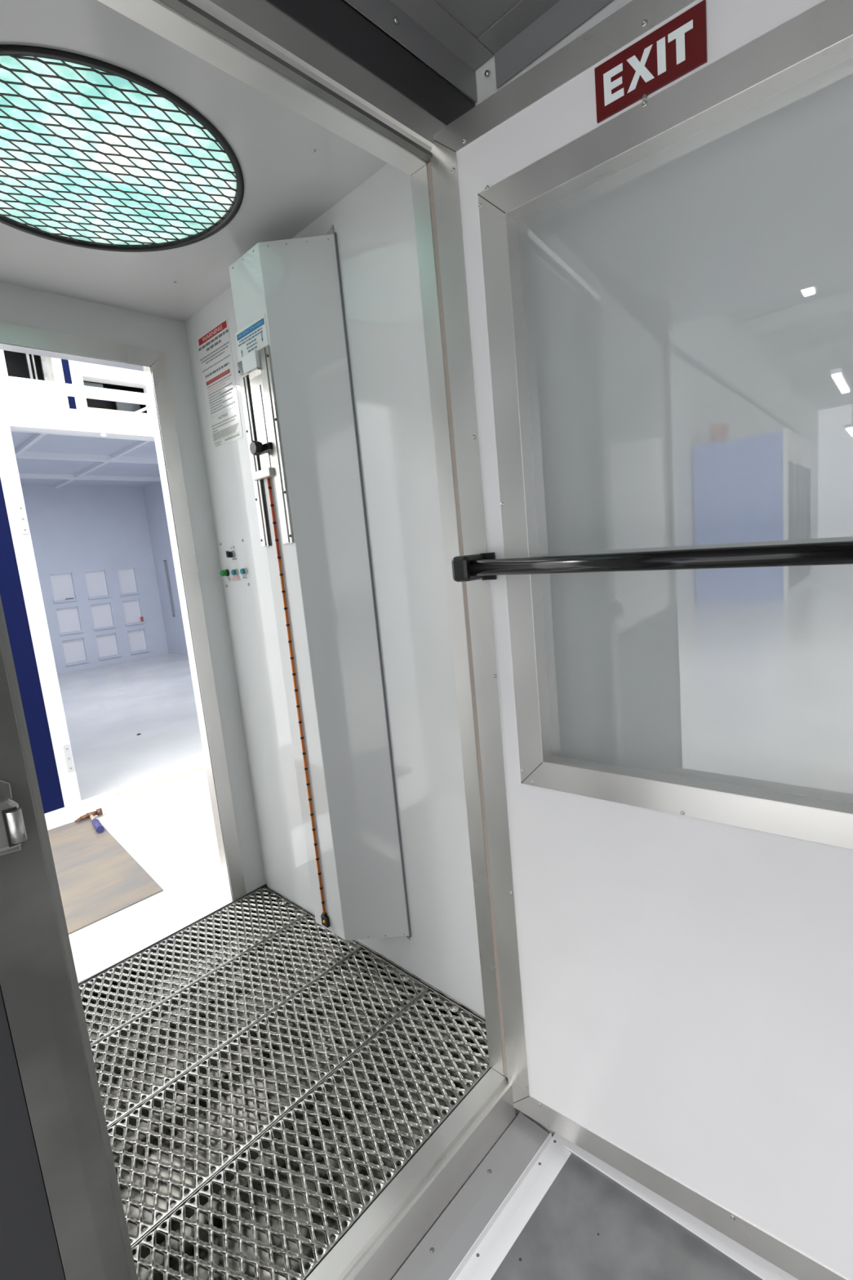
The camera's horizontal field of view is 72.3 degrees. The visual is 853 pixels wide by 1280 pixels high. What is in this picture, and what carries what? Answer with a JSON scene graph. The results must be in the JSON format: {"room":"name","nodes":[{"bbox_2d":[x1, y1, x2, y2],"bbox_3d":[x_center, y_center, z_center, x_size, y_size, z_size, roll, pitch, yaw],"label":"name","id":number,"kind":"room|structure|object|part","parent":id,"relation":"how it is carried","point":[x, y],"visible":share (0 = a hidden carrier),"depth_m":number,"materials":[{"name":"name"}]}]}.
{"room":"air shower entrance","nodes":[
{"label":"air shower entrance","id":0,"kind":"room"},
{"bbox_2d":[0,281,265,982],"bbox_3d":[-1.206,0.096,1.876,0.045,2.330,1.220,3,12,44],"label":"wall","id":1,"kind":"structure","parent":0,"point":[19,305],"depth_m":2.16,"materials":[{"name":"grey metal"}]},
{"bbox_2d":[0,322,246,901],"bbox_3d":[-1.201,0.092,1.885,0.059,2.093,1.018,3,12,44],"label":"trim","id":2,"kind":"structure","parent":1,"relation":"attached to","point":[19,338],"depth_m":2.15,"materials":[{"name":"metal"}]},
{"bbox_2d":[0,0,387,322],"bbox_3d":[-0.842,-1.054,1.249,1.270,0.050,1.220,3,12,44],"label":"ceiling","id":3,"kind":"structure","parent":0,"point":[288,186],"depth_m":1.38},
{"bbox_2d":[0,44,244,252],"bbox_3d":[-0.766,-1.190,1.286,0.774,0.307,0.774,3,12,44],"label":"ceiling light","id":4,"kind":"object","parent":3,"relation":"attached to","point":[95,154],"visible":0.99,"depth_m":1.28,"materials":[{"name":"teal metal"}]},
{"bbox_2d":[0,53,519,1275],"bbox_3d":[-0.502,0.173,0.701,0.058,2.388,1.990,3,12,44],"label":"wall","id":5,"kind":"structure","parent":0,"point":[517,1111],"depth_m":1.17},
{"bbox_2d":[0,779,26,855],"bbox_3d":[-0.478,0.199,0.635,0.034,0.096,0.060,3,12,44],"label":"latch keeper","id":6,"kind":"object","parent":5,"relation":"attached to","point":[12,828],"visible":1,"depth_m":0.64,"materials":[{"name":"metal"}]},
{"bbox_2d":[0,990,65,1279],"bbox_3d":[-0.773,0.916,0.402,0.011,1.058,0.942,3,12,44],"label":"trim","id":7,"kind":"structure","parent":5,"relation":"attached to","point":[28,1248],"depth_m":0.69,"materials":[{"name":"grey paint"}]},
{"bbox_2d":[0,595,137,1279],"bbox_3d":[-0.496,0.279,0.703,0.076,2.176,0.078,3,12,44],"label":"door frame","id":8,"kind":"structure","parent":5,"relation":"attached to","point":[39,987],"depth_m":0.71,"materials":[{"name":"metal"}]},
{"bbox_2d":[78,884,266,984],"bbox_3d":[-0.629,1.160,1.575,1.269,0.034,1.216,3,12,44],"label":"trim","id":9,"kind":"structure","parent":5,"relation":"attached to","point":[264,885],"depth_m":2.15,"materials":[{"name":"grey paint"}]},
{"bbox_2d":[97,0,447,175],"bbox_3d":[-0.303,-0.903,0.850,0.072,0.072,0.949,3,12,44],"label":"trim","id":10,"kind":"structure","parent":5,"relation":"attached to","point":[260,21],"depth_m":0.93,"materials":[{"name":"metal"}]},
{"bbox_2d":[82,886,488,1279],"bbox_3d":[-0.627,1.185,1.579,1.269,0.071,1.216,3,12,44],"label":"pan","id":11,"kind":"object","parent":5,"relation":"attached to","point":[233,1264],"visible":0.26,"depth_m":1.52,"materials":[{"name":"metal"}]},
{"bbox_2d":[78,886,307,1044],"bbox_3d":[-0.971,1.150,1.896,0.312,0.054,1.200,3,12,44],"label":"floor grating","id":12,"kind":"structure","parent":11,"relation":"on","point":[110,975],"depth_m":2.03,"materials":[{"name":"metal"}]},
{"bbox_2d":[90,913,361,1127],"bbox_3d":[-0.742,1.163,1.679,0.312,0.048,1.200,3,12,44],"label":"floor grating","id":13,"kind":"structure","parent":11,"relation":"on","point":[103,1046],"depth_m":1.77,"materials":[{"name":"metal"}]},
{"bbox_2d":[107,946,428,1246],"bbox_3d":[-0.514,1.171,1.461,0.312,0.054,1.200,3,12,44],"label":"floor grating","id":14,"kind":"structure","parent":11,"relation":"on","point":[144,1112],"depth_m":1.52,"materials":[{"name":"metal"}]},
{"bbox_2d":[131,987,493,1279],"bbox_3d":[-0.286,1.181,1.244,0.312,0.054,1.200,3,12,44],"label":"floor grating","id":15,"kind":"structure","parent":11,"relation":"on","point":[150,1243],"depth_m":1.31,"materials":[{"name":"metal"}]},
{"bbox_2d":[266,0,475,124],"bbox_3d":[-0.581,-0.904,0.516,0.016,0.079,1.985,3,12,44],"label":"trim","id":16,"kind":"structure","parent":5,"relation":"attached to","point":[334,21],"depth_m":1.02,"materials":[{"name":"grey paint"}]},
{"bbox_2d":[393,16,399,25],"bbox_3d":[-0.053,-1.101,1.037,0.004,0.011,0.011,3,12,44],"label":"screw","id":17,"kind":"object","parent":5,"relation":"attached to","point":[396,20],"visible":1,"depth_m":1.03,"materials":[{"name":"metal"}]},
{"bbox_2d":[305,1067,515,1279],"bbox_3d":[-0.089,1.215,1.173,0.066,0.119,0.829,3,12,44],"label":"trim","id":18,"kind":"structure","parent":5,"relation":"attached to","point":[376,1246],"depth_m":1.23,"materials":[{"name":"metal"}]},
{"bbox_2d":[343,0,493,102],"bbox_3d":[-0.605,-0.960,0.434,0.052,0.059,2.115,3,12,44],"label":"trim","id":19,"kind":"structure","parent":5,"relation":"attached to","point":[424,28],"depth_m":1.09,"materials":[{"name":"grey metal"}]},
{"bbox_2d":[410,164,504,1075],"bbox_3d":[0.104,0.069,1.325,0.072,2.056,0.041,3,12,44],"label":"trim","id":20,"kind":"structure","parent":5,"relation":"attached to","point":[420,180],"depth_m":1.30,"materials":[{"name":"metal"}]},
{"bbox_2d":[426,161,507,1077],"bbox_3d":[0.104,0.072,1.301,0.013,2.057,0.005,3,12,44],"label":"trim","id":21,"kind":"structure","parent":5,"relation":"attached to","point":[429,167],"depth_m":1.28,"materials":[{"name":"silver metal"}]},
{"bbox_2d":[391,1112,549,1279],"bbox_3d":[-0.383,1.353,0.760,0.085,0.021,1.895,3,12,44],"label":"trim","id":22,"kind":"structure","parent":5,"relation":"attached to","point":[457,1228],"depth_m":1.26,"materials":[{"name":"grey metal"}]},
{"bbox_2d":[429,1139,556,1257],"bbox_3d":[0.157,1.219,1.293,0.080,0.016,0.364,3,12,44],"label":"rivets","id":23,"kind":"object","parent":5,"relation":"attached to","point":[489,1171],"visible":1,"depth_m":1.19,"materials":[{"name":"grey metal"}]},
{"bbox_2d":[448,1132,571,1279],"bbox_3d":[-0.364,1.365,0.678,0.056,0.016,2.000,3,12,44],"label":"baseboard","id":24,"kind":"structure","parent":5,"relation":"attached to","point":[497,1237],"depth_m":1.25,"materials":[{"name":"white metal"}]},
{"bbox_2d":[44,653,763,1279],"bbox_3d":[-9.595,3.014,-4.124,36.000,0.103,48.000,3,12,44],"label":"floor","id":25,"kind":"structure","parent":0,"point":[167,827],"depth_m":2.94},
{"bbox_2d":[0,349,187,817],"bbox_3d":[-4.981,-0.728,6.127,7.295,3.420,7.130,3,12,44],"label":"booth","id":26,"kind":"object","parent":25,"relation":"on","point":[88,579],"visible":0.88,"depth_m":8.39,"materials":[{"name":"white"}]},
{"bbox_3d":[-2.452,-0.736,3.544,0.016,0.185,0.037,3,12,44],"label":"hinge plate","id":27,"kind":"part","parent":26,"relation":"part of","materials":[{"name":"grey metal"}]},
{"bbox_3d":[-2.409,-1.707,3.713,0.020,0.250,0.055,3,12,44],"label":"duct panel","id":28,"kind":"part","parent":26,"relation":"part of","materials":[{"name":"metal"}]},
{"bbox_3d":[-3.681,-0.243,2.362,0.100,3.320,3.400,3,12,44],"label":"panel","id":29,"kind":"part","parent":26,"relation":"part of","materials":[{"name":"white metal"}]},
{"bbox_3d":[-2.309,0.761,3.766,0.016,0.185,0.037,3,12,44],"label":"hinge plate","id":30,"kind":"part","parent":26,"relation":"part of","materials":[{"name":"grey metal"}]},
{"bbox_2d":[0,375,149,437],"bbox_3d":[-1.271,-1.656,4.589,0.237,0.249,3.463,3,12,44],"label":"beam","id":31,"kind":"structure","parent":26,"relation":"attached to","point":[11,383],"depth_m":3.55,"materials":[{"name":"white metal"}]},
{"bbox_3d":[-1.986,-1.471,3.886,0.336,0.192,0.025,-9,9,-21],"label":"brace rod","id":32,"kind":"part","parent":31,"relation":"part of","materials":[{"name":"white metal"}]},
{"bbox_3d":[-2.253,-1.702,3.906,0.020,0.035,0.160,3,12,44],"label":"duct panel","id":33,"kind":"part","parent":26,"relation":"part of","materials":[{"name":"grey metal"}]},
{"bbox_3d":[-2.184,1.056,3.891,0.045,0.035,0.205,3,12,44],"label":"floor rail","id":34,"kind":"part","parent":26,"relation":"part of","materials":[{"name":"white metal"}]},
{"bbox_3d":[-2.128,-1.690,4.154,0.020,0.155,0.160,3,12,44],"label":"duct panel","id":35,"kind":"part","parent":26,"relation":"part of","materials":[{"name":"grey metal"}]},
{"bbox_3d":[-4.695,-0.940,10.663,0.040,1.040,0.030,3,12,44],"label":"wall handle","id":36,"kind":"part","parent":26,"relation":"part of","materials":[{"name":"grey metal"}]},
{"bbox_2d":[47,817,163,934],"bbox_3d":[-2.096,1.230,2.755,1.350,0.006,1.325,3,12,44],"label":"board","id":37,"kind":"object","parent":25,"relation":"on","point":[97,878],"visible":0.5,"depth_m":2.88,"materials":[{"name":"beige wood"}]},
{"bbox_2d":[74,808,104,832],"bbox_3d":[-1.981,1.084,3.496,0.325,0.042,0.155,3,12,44],"label":"hammer","id":38,"kind":"object","parent":37,"relation":"on","point":[96,824],"visible":1,"depth_m":3.54,"materials":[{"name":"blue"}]},
{"bbox_2d":[115,765,205,796],"bbox_3d":[-1.086,0.820,4.894,2.829,0.001,0.040,-13,11,-42],"label":"tape","id":39,"kind":"object","parent":25,"relation":"on","point":[202,767],"visible":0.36,"depth_m":4.16,"materials":[{"name":"beige"}]},
{"bbox_2d":[341,0,521,70],"bbox_3d":[0.152,-0.973,-0.344,2.370,0.051,2.190,3,12,44],"label":"ceiling","id":40,"kind":"structure","parent":0,"point":[477,16],"depth_m":1.07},
{"bbox_2d":[184,0,852,1017],"bbox_3d":[0.550,-0.008,1.074,3.685,2.440,0.080,3,12,44],"label":"wall","id":41,"kind":"structure","parent":0,"point":[688,310],"depth_m":1.12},
{"bbox_2d":[196,317,243,449],"bbox_3d":[-0.722,-0.881,2.034,0.222,0.382,0.002,3,12,44],"label":"warning label","id":42,"kind":"object","parent":41,"relation":"attached to","point":[214,346],"visible":1,"depth_m":2.03,"materials":[{"name":"white paper"}]},
{"bbox_2d":[198,329,228,351],"bbox_3d":[-0.735,-1.023,2.012,0.216,0.025,0.001,3,12,44],"label":"print","id":43,"kind":"object","parent":42,"relation":"attached to","point":[227,331],"depth_m":2.01},
{"bbox_2d":[200,342,230,372],"bbox_3d":[-0.732,-0.976,2.020,0.208,0.044,0.001,3,12,44],"label":"print","id":44,"kind":"object","parent":42,"relation":"attached to","point":[228,342],"depth_m":2.02},
{"bbox_2d":[205,361,229,377],"bbox_3d":[-0.727,-0.935,2.025,0.172,0.008,0.001,3,12,44],"label":"print","id":45,"kind":"object","parent":42,"relation":"attached to","point":[226,364],"depth_m":2.02},
{"bbox_2d":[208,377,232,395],"bbox_3d":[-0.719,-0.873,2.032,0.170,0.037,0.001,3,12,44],"label":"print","id":46,"kind":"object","parent":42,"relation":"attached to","point":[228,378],"depth_m":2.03},
{"bbox_2d":[207,374,235,413],"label":"print","id":47,"kind":"object","parent":42,"relation":"attached to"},
{"bbox_2d":[211,415,239,446],"bbox_3d":[-0.707,-0.735,2.054,0.185,0.073,0.001,3,12,44],"label":"print","id":48,"kind":"object","parent":42,"relation":"attached to","point":[234,436],"depth_m":2.06},
{"bbox_2d":[220,568,229,576],"bbox_3d":[-0.764,-0.253,2.207,0.027,0.027,0.026,3,12,44],"label":"button","id":49,"kind":"object","parent":41,"relation":"attached to","point":[224,572],"visible":1,"depth_m":2.20,"materials":[{"name":"green plastic"}]},
{"bbox_2d":[225,551,235,558],"bbox_3d":[-0.724,-0.315,2.155,0.027,0.028,0.026,3,12,44],"label":"switch","id":50,"kind":"object","parent":41,"relation":"attached to","point":[229,554],"visible":1,"depth_m":2.15,"materials":[{"name":"grey plastic"}]},
{"bbox_3d":[-0.727,-0.316,2.151,0.022,0.025,0.018,3,12,44],"label":"knob","id":51,"kind":"part","parent":50,"relation":"part of","materials":[{"name":"black plastic"}]},
{"bbox_2d":[231,568,238,575],"bbox_3d":[-0.711,-0.251,2.163,0.025,0.025,0.018,3,12,44],"label":"button","id":52,"kind":"object","parent":41,"relation":"attached to","point":[234,572],"visible":1,"depth_m":2.16,"materials":[{"name":"plastic"}]},
{"bbox_2d":[227,546,246,581],"bbox_3d":[-0.710,-0.283,2.165,0.141,0.125,0.001,3,12,44],"label":"print","id":53,"kind":"object","parent":41,"relation":"attached to","point":[233,546],"visible":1,"depth_m":2.17,"materials":[{"name":"grey"}]},
{"bbox_2d":[231,575,240,581],"bbox_3d":[-0.710,-0.230,2.177,0.064,0.017,0.001,3,12,44],"label":"print","id":54,"kind":"object","parent":53,"relation":"attached to","point":[238,575],"depth_m":2.18},
{"bbox_2d":[240,567,247,574],"bbox_3d":[-0.663,-0.249,2.117,0.025,0.025,0.018,3,12,44],"label":"button","id":55,"kind":"object","parent":41,"relation":"attached to","point":[243,571],"visible":1,"depth_m":2.11,"materials":[{"name":"plastic"}]},
{"bbox_2d":[228,225,411,940],"bbox_3d":[-0.372,-0.066,1.765,0.466,2.049,0.180,3,12,44],"label":"duct cover","id":56,"kind":"object","parent":41,"relation":"attached to","point":[297,391],"visible":1,"depth_m":1.67,"materials":[{"name":"grey metal"}]},
{"bbox_2d":[235,314,268,361],"bbox_3d":[-0.487,-0.836,1.622,0.158,0.080,0.002,3,12,44],"label":"instruction label","id":57,"kind":"object","parent":56,"relation":"attached to","point":[254,336],"visible":1,"depth_m":1.62,"materials":[{"name":"white paper"}]},
{"bbox_2d":[238,327,262,352],"bbox_3d":[-0.490,-0.827,1.626,0.130,0.041,0.001,3,12,44],"label":"print","id":58,"kind":"object","parent":57,"relation":"attached to","point":[260,329],"depth_m":1.62},
{"bbox_3d":[-0.505,-0.538,1.708,0.039,0.526,0.006,3,12,44],"label":"guide rail","id":59,"kind":"part","parent":56,"relation":"part of","materials":[{"name":"metal"}]},
{"bbox_3d":[-0.472,-0.541,1.649,0.040,0.040,0.041,3,12,44],"label":"clamp knob","id":60,"kind":"part","parent":56,"relation":"part of","materials":[{"name":"black plastic"}]},
{"bbox_3d":[-0.466,-0.610,1.655,0.065,0.283,0.002,3,12,44],"label":"slider plate","id":61,"kind":"part","parent":56,"relation":"part of","materials":[{"name":"metal"}]},
{"bbox_3d":[-0.463,-0.543,1.656,0.080,0.020,0.012,3,12,44],"label":"clamp arm","id":62,"kind":"part","parent":56,"relation":"part of","materials":[{"name":"black plastic"}]},
{"bbox_3d":[-0.418,-0.534,1.625,0.049,0.527,0.006,3,12,44],"label":"guide rail","id":63,"kind":"part","parent":56,"relation":"part of","materials":[{"name":"metal"}]},
{"bbox_2d":[266,477,329,928],"bbox_3d":[-0.390,0.227,1.774,0.030,1.404,0.015,3,12,44],"label":"cord","id":64,"kind":"object","parent":56,"relation":"hanging from","point":[325,918],"visible":1,"depth_m":1.77,"materials":[{"name":"orange plastic"},{"name":"black plastic"}]},
{"bbox_3d":[-0.441,-0.348,1.689,0.010,0.236,0.008,3,12,44],"label":"cord","id":65,"kind":"part","parent":64,"relation":"part of","materials":[{"name":"orange plastic"}]},
{"bbox_3d":[-0.378,0.323,1.790,0.013,1.128,0.008,3,12,44],"label":"cord","id":66,"kind":"part","parent":64,"relation":"part of","materials":[{"name":"orange plastic"}]},
{"bbox_2d":[484,70,489,77],"bbox_3d":[0.121,-1.140,1.174,0.011,0.011,0.004,3,12,44],"label":"screw","id":67,"kind":"object","parent":41,"relation":"attached to","point":[486,73],"visible":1,"depth_m":1.17,"materials":[{"name":"metal"}]},
{"bbox_2d":[477,0,613,88],"bbox_3d":[0.916,-1.096,0.390,2.200,0.063,0.055,3,12,44],"label":"trim","id":68,"kind":"structure","parent":41,"relation":"attached to","point":[531,28],"depth_m":1.09,"materials":[{"name":"grey metal"}]},
{"bbox_2d":[431,0,852,1279],"bbox_3d":[0.469,0.094,1.024,0.903,2.163,0.049,1,11,39],"label":"door","id":69,"kind":"structure","parent":41,"relation":"in","point":[675,952],"depth_m":1.10,"materials":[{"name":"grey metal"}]},
{"bbox_2d":[594,0,707,124],"bbox_3d":[0.336,-0.868,0.885,0.164,0.083,0.006,1,11,39],"label":"exit sign","id":70,"kind":"object","parent":69,"relation":"attached to","point":[678,47],"visible":1,"depth_m":0.88,"materials":[{"name":"red plastic"}]},
{"bbox_2d":[451,541,852,582],"bbox_3d":[0.410,-0.131,0.945,0.875,0.073,0.070,1,11,39],"label":"push bar","id":71,"kind":"object","parent":69,"relation":"attached to","point":[485,566],"visible":1,"depth_m":0.94,"materials":[{"name":"black painted metal"}]},
{"bbox_3d":[0.129,-0.153,1.215,0.036,0.056,0.003,1,11,39],"label":"mounting plate","id":72,"kind":"part","parent":71,"relation":"part of","materials":[{"name":"metal"}]},
{"bbox_2d":[552,1132,799,1279],"bbox_3d":[0.965,1.217,0.857,1.720,0.006,0.059,2,11,41],"label":"baseboard","id":73,"kind":"structure","parent":41,"relation":"attached to","point":[754,1263],"depth_m":1.20,"materials":[{"name":"white metal"}]}
]}

